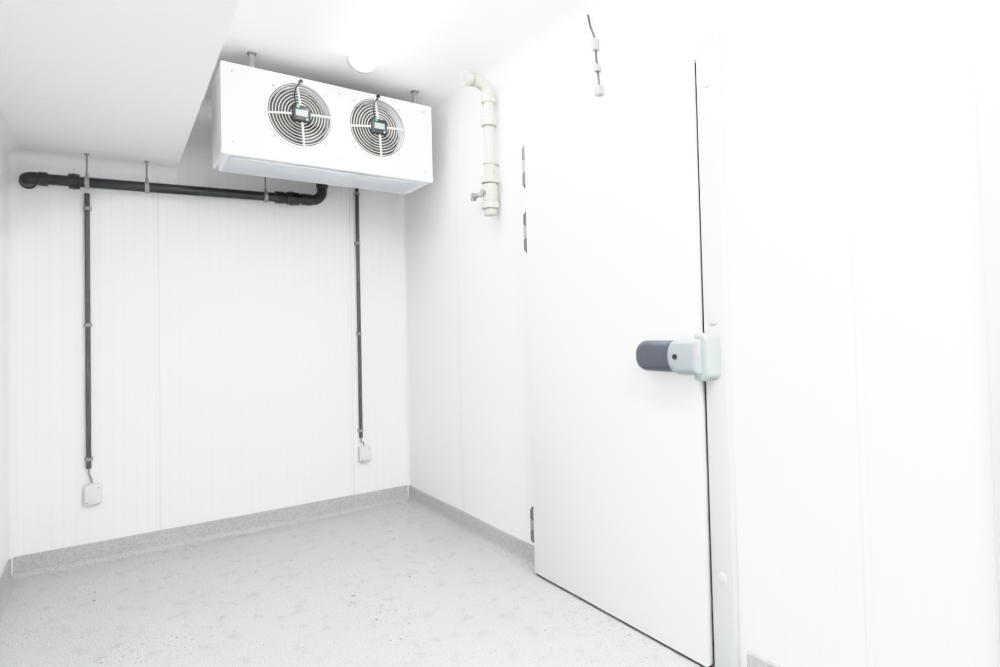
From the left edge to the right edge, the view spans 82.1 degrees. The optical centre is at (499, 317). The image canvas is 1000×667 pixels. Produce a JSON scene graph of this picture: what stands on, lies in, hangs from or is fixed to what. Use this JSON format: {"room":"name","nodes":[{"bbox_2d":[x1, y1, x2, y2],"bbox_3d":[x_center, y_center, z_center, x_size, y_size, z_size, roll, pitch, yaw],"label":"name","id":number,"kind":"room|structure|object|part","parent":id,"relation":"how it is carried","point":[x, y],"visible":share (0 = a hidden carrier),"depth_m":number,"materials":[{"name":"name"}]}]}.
{"room":"walk-in cold room","nodes":[
{"label":"walk-in cold room","id":0,"kind":"room"},
{"bbox_2d":[0,147,7,575],"bbox_3d":[-1.216,-0.071,0.910,0.100,2.670,4.900,0,-2,-34],"label":"wall","id":1,"kind":"structure","parent":0,"point":[3,159],"depth_m":2.83,"materials":[{"name":"white paint"}]},
{"bbox_2d":[0,559,16,620],"bbox_3d":[-1.132,1.207,0.917,0.034,0.112,4.900,0,-2,-34],"label":"baseboard","id":2,"kind":"structure","parent":1,"relation":"attached to","point":[7,582],"depth_m":2.75,"materials":[{"name":"plastic"}]},
{"bbox_2d":[0,107,19,156],"bbox_3d":[-1.171,-0.930,0.973,0.055,0.055,4.900,0,-2,-34],"label":"trim","id":3,"kind":"structure","parent":1,"relation":"attached to","point":[8,142],"depth_m":2.79,"materials":[{"name":"plastic"}]},
{"bbox_2d":[0,0,239,166],"bbox_3d":[-0.881,-1.184,1.178,0.769,0.449,4.900,0,-2,-34],"label":"ceiling","id":4,"kind":"structure","parent":0,"point":[124,80],"depth_m":2.15,"materials":[{"name":"white paint"}]},
{"bbox_2d":[19,153,327,205],"bbox_3d":[-1.735,-1.016,3.256,1.604,0.649,0.431,0,-2,-32],"label":"drain pipe","id":5,"kind":"object","parent":4,"relation":"hanging from","point":[28,180],"visible":0.91,"depth_m":3.27,"materials":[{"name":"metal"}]},
{"bbox_3d":[-2.227,-0.826,3.093,0.008,0.114,0.008,-1,-1,-11],"label":"hanger rod","id":6,"kind":"part","parent":5,"relation":"part of","materials":[{"name":"metal"}]},
{"bbox_3d":[-1.999,-0.832,3.246,0.008,0.106,0.008,-1,-1,-11],"label":"hanger rod","id":7,"kind":"part","parent":5,"relation":"part of","materials":[{"name":"metal"}]},
{"bbox_2d":[212,51,432,193],"bbox_3d":[-0.970,-1.078,3.261,1.159,0.558,0.360,0,-2,-34],"label":"evaporator unit","id":8,"kind":"object","parent":4,"relation":"attached to","point":[265,123],"visible":1,"depth_m":3.11,"materials":[{"name":"metal"}]},
{"bbox_3d":[-1.054,-1.069,3.028,0.340,0.340,0.012,0,-2,-34],"label":"guard seat","id":9,"kind":"part","parent":8,"relation":"part of","materials":[{"name":"white metal"}]},
{"bbox_3d":[-1.059,-1.069,3.035,0.100,0.090,0.076,0,-2,-34],"label":"motor","id":10,"kind":"part","parent":8,"relation":"part of","materials":[{"name":"black plastic"}]},
{"bbox_3d":[-0.984,-0.802,3.266,1.055,0.008,0.260,0,-2,-34],"label":"tray plate","id":11,"kind":"part","parent":8,"relation":"part of","materials":[{"name":"white metal"}]},
{"bbox_2d":[213,146,432,193],"bbox_3d":[-0.975,-0.821,3.270,1.159,0.040,0.324,0,-2,-34],"label":"drip tray","id":12,"kind":"object","parent":8,"relation":"on","point":[248,160],"depth_m":3.16,"materials":[{"name":"white metal"}]},
{"bbox_3d":[-0.701,-1.082,3.276,0.100,0.090,0.076,0,-2,-34],"label":"motor","id":13,"kind":"part","parent":8,"relation":"part of","materials":[{"name":"black plastic"}]},
{"bbox_3d":[-0.697,-1.082,3.269,0.340,0.340,0.012,0,-2,-34],"label":"guard seat","id":14,"kind":"part","parent":8,"relation":"part of","materials":[{"name":"white metal"}]},
{"bbox_2d":[18,108,403,555],"bbox_3d":[-1.645,0.002,3.633,2.431,2.670,0.100,0,-2,-34],"label":"wall","id":15,"kind":"structure","parent":0,"point":[224,339],"depth_m":3.46,"materials":[{"name":"white paint"}]},
{"bbox_2d":[7,153,18,573],"bbox_3d":[-2.510,0.230,2.958,0.040,2.221,0.040,0,-2,-34],"label":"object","id":16,"kind":"structure","parent":15,"relation":"attached to","point":[12,163],"depth_m":2.97,"materials":[{"name":"plastic"}]},
{"bbox_2d":[83,193,92,482],"bbox_3d":[-2.252,0.109,3.136,0.038,1.584,0.038,0,-2,-34],"label":"conduit","id":17,"kind":"object","parent":15,"relation":"attached to","point":[86,208],"visible":1,"depth_m":3.13,"materials":[{"name":"black plastic"}]},
{"bbox_2d":[84,483,101,505],"bbox_3d":[-2.216,0.957,3.122,0.080,0.113,0.048,0,-2,-34],"label":"junction box","id":18,"kind":"object","parent":15,"relation":"attached to","point":[92,492],"visible":1,"depth_m":3.11,"materials":[{"name":"white plastic"}]},
{"bbox_2d":[11,148,177,178],"bbox_3d":[-2.228,-0.855,3.181,0.769,0.055,0.055,0,-2,-34],"label":"trim","id":19,"kind":"structure","parent":15,"relation":"attached to","point":[21,154],"depth_m":3.18,"materials":[{"name":"plastic"}]},
{"bbox_2d":[200,97,211,109],"bbox_3d":[-1.313,-1.310,3.814,1.462,0.055,0.055,0,-2,-34],"label":"trim","id":20,"kind":"structure","parent":15,"relation":"attached to","point":[207,102],"depth_m":3.51,"materials":[{"name":"plastic"}]},
{"bbox_2d":[12,485,407,579],"bbox_3d":[-1.579,1.278,3.548,2.231,0.112,0.034,0,-2,-34],"label":"baseboard","id":21,"kind":"structure","parent":15,"relation":"attached to","point":[78,556],"depth_m":3.39,"materials":[{"name":"plastic"}]},
{"bbox_2d":[353,188,363,444],"bbox_3d":[-0.985,-0.194,4.002,0.042,2.152,0.038,0,-2,-34],"label":"conduit","id":22,"kind":"object","parent":15,"relation":"attached to","point":[356,193],"visible":0.97,"depth_m":3.99,"materials":[{"name":"black plastic"}]},
{"bbox_2d":[358,445,370,461],"bbox_3d":[-0.939,0.938,3.983,0.080,0.113,0.048,0,-2,-34],"label":"junction box","id":23,"kind":"object","parent":15,"relation":"attached to","point":[364,451],"visible":1,"depth_m":3.97,"materials":[{"name":"white plastic"}]},
{"bbox_2d":[398,193,410,496],"bbox_3d":[-0.698,-0.007,4.187,0.040,2.670,0.040,0,-2,-34],"label":"trim","id":24,"kind":"structure","parent":15,"relation":"attached to","point":[402,197],"depth_m":4.19,"materials":[{"name":"plastic"}]},
{"bbox_2d":[0,502,714,666],"bbox_3d":[-0.218,1.306,1.529,2.431,0.100,5.100,0,-2,-34],"label":"floor","id":25,"kind":"structure","parent":0,"point":[396,585],"depth_m":2.56,"materials":[{"name":"concrete"}]},
{"bbox_2d":[204,0,580,108],"bbox_3d":[-0.281,-1.462,1.593,2.431,0.100,5.100,0,-2,-34],"label":"ceiling","id":26,"kind":"structure","parent":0,"point":[313,40],"depth_m":2.84,"materials":[{"name":"white paint"}]},
{"bbox_2d":[347,0,437,73],"bbox_3d":[-0.317,-1.354,2.409,0.144,0.075,1.512,0,-2,-34],"label":"ceiling light","id":27,"kind":"object","parent":26,"relation":"attached to","point":[401,15],"depth_m":2.67,"materials":[{"name":"white plastic"}]},
{"bbox_2d":[406,0,999,666],"bbox_3d":[0.717,-0.085,2.212,0.100,2.670,4.900,0,-2,-34],"label":"wall","id":28,"kind":"structure","parent":0,"point":[864,500],"depth_m":1.76,"materials":[{"name":"white paint"}]},
{"bbox_2d":[407,485,534,571],"bbox_3d":[-0.246,1.247,3.536,0.034,0.112,1.545,0,-2,-34],"label":"baseboard","id":29,"kind":"structure","parent":28,"relation":"attached to","point":[504,543],"depth_m":3.38,"materials":[{"name":"plastic"}]},
{"bbox_2d":[461,70,499,216],"bbox_3d":[-0.136,-0.943,3.188,0.213,0.769,0.236,0,-2,-34],"label":"pvc pipe","id":30,"kind":"object","parent":28,"relation":"attached to","point":[489,180],"visible":1,"depth_m":3.12,"materials":[{"name":"white plastic"}]},
{"bbox_2d":[461,70,473,86],"bbox_3d":[-0.177,-1.290,3.089,0.035,0.078,0.078,0,-2,-34],"label":"socket","id":31,"kind":"object","parent":30,"relation":"attached to","point":[467,77],"depth_m":3.07,"materials":[{"name":"beige plastic"}]},
{"bbox_3d":[-0.128,-0.697,3.259,0.028,0.024,0.095,0,-2,-34],"label":"valve lever","id":32,"kind":"part","parent":30,"relation":"part of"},
{"bbox_2d":[481,93,494,104],"bbox_3d":[-0.065,-1.203,3.161,0.080,0.045,0.080,0,-2,-34],"label":"socket","id":33,"kind":"object","parent":30,"relation":"attached to","point":[486,98],"depth_m":3.13,"materials":[{"name":"beige plastic"}]},
{"bbox_2d":[484,208,496,216],"bbox_3d":[-0.051,-0.581,3.147,0.072,0.040,0.072,0,-2,-34],"label":"outlet","id":34,"kind":"object","parent":30,"relation":"attached to","point":[488,212],"depth_m":3.12,"materials":[{"name":"beige plastic"}]},
{"bbox_2d":[431,0,613,123],"bbox_3d":[0.623,-1.391,2.199,0.055,0.055,4.900,0,-2,-34],"label":"trim","id":35,"kind":"structure","parent":28,"relation":"attached to","point":[577,14],"depth_m":2.92,"materials":[{"name":"plastic"}]},
{"bbox_2d":[587,14,603,96],"bbox_3d":[0.416,-1.165,2.531,0.029,0.387,0.086,0,-2,-34],"label":"cable","id":36,"kind":"object","parent":28,"relation":"attached to","point":[599,89],"visible":1,"depth_m":2.51,"materials":[{"name":"white plastic"}]},
{"bbox_2d":[525,59,712,666],"bbox_3d":[0.442,0.163,2.474,0.038,2.175,0.999,0,-2,-34],"label":"door","id":37,"kind":"structure","parent":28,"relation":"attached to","point":[619,450],"depth_m":2.35,"materials":[{"name":"white metal"}]},
{"bbox_2d":[521,145,525,187],"bbox_3d":[0.128,-0.770,2.929,0.038,0.216,0.043,0,-2,-34],"label":"door hinge","id":38,"kind":"object","parent":37,"relation":"attached to","point":[523,147],"visible":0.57,"depth_m":2.91,"materials":[{"name":"metal"}]},
{"bbox_2d":[523,212,526,252],"bbox_3d":[0.136,-0.436,2.922,0.038,0.206,0.043,0,-2,-34],"label":"door hinge","id":39,"kind":"object","parent":37,"relation":"attached to","point":[524,215],"visible":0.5,"depth_m":2.91,"materials":[{"name":"metal"}]},
{"bbox_2d":[530,507,533,542],"bbox_3d":[0.170,1.039,2.888,0.038,0.176,0.043,0,-2,-34],"label":"door hinge","id":40,"kind":"object","parent":37,"relation":"attached to","point":[531,509],"visible":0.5,"depth_m":2.87,"materials":[{"name":"metal"}]},
{"bbox_2d":[537,574,712,666],"bbox_3d":[0.471,1.255,2.451,0.028,0.012,0.993,0,-2,-34],"label":"bottom sweep","id":41,"kind":"object","parent":37,"relation":"attached to","point":[537,574],"visible":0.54,"depth_m":2.34,"materials":[{"name":"rubber"}]},
{"bbox_2d":[636,333,720,380],"bbox_3d":[0.634,0.139,2.102,0.102,0.166,0.327,0,-2,-34],"label":"door handle","id":42,"kind":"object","parent":37,"relation":"attached to","point":[699,356],"depth_m":2.00,"materials":[{"name":"white plastic"}]},
{"bbox_2d":[695,63,714,665],"bbox_3d":[0.464,0.169,2.487,0.013,2.175,0.994,0,-2,-34],"label":"gasket","id":43,"kind":"object","parent":37,"relation":"attached to","point":[695,63],"visible":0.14,"depth_m":2.07,"materials":[{"name":"rubber"}]},
{"bbox_2d":[702,77,726,583],"bbox_3d":[0.751,0.035,2.013,0.009,1.776,0.036,0,-2,-34],"label":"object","id":44,"kind":"structure","parent":28,"relation":"attached to","point":[706,82],"depth_m":2.01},
{"bbox_2d":[696,31,740,666],"bbox_3d":[0.767,0.120,2.023,0.030,2.250,0.087,0,-2,-34],"label":"door frame","id":45,"kind":"structure","parent":28,"relation":"attached to","point":[708,47],"depth_m":2.01,"materials":[{"name":"plastic"}]},
{"bbox_2d":[747,651,780,666],"bbox_3d":[1.444,1.151,1.026,0.034,0.112,2.200,0,-2,-34],"label":"baseboard","id":46,"kind":"structure","parent":28,"relation":"attached to","point":[753,660],"depth_m":1.91,"materials":[{"name":"plastic"}]},
{"bbox_2d":[972,0,999,638],"bbox_3d":[1.413,-0.128,1.063,0.030,2.670,0.815,0,-2,-34],"label":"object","id":47,"kind":"structure","parent":28,"relation":"attached to","point":[986,13],"depth_m":1.38,"materials":[{"name":"white"}]}
]}

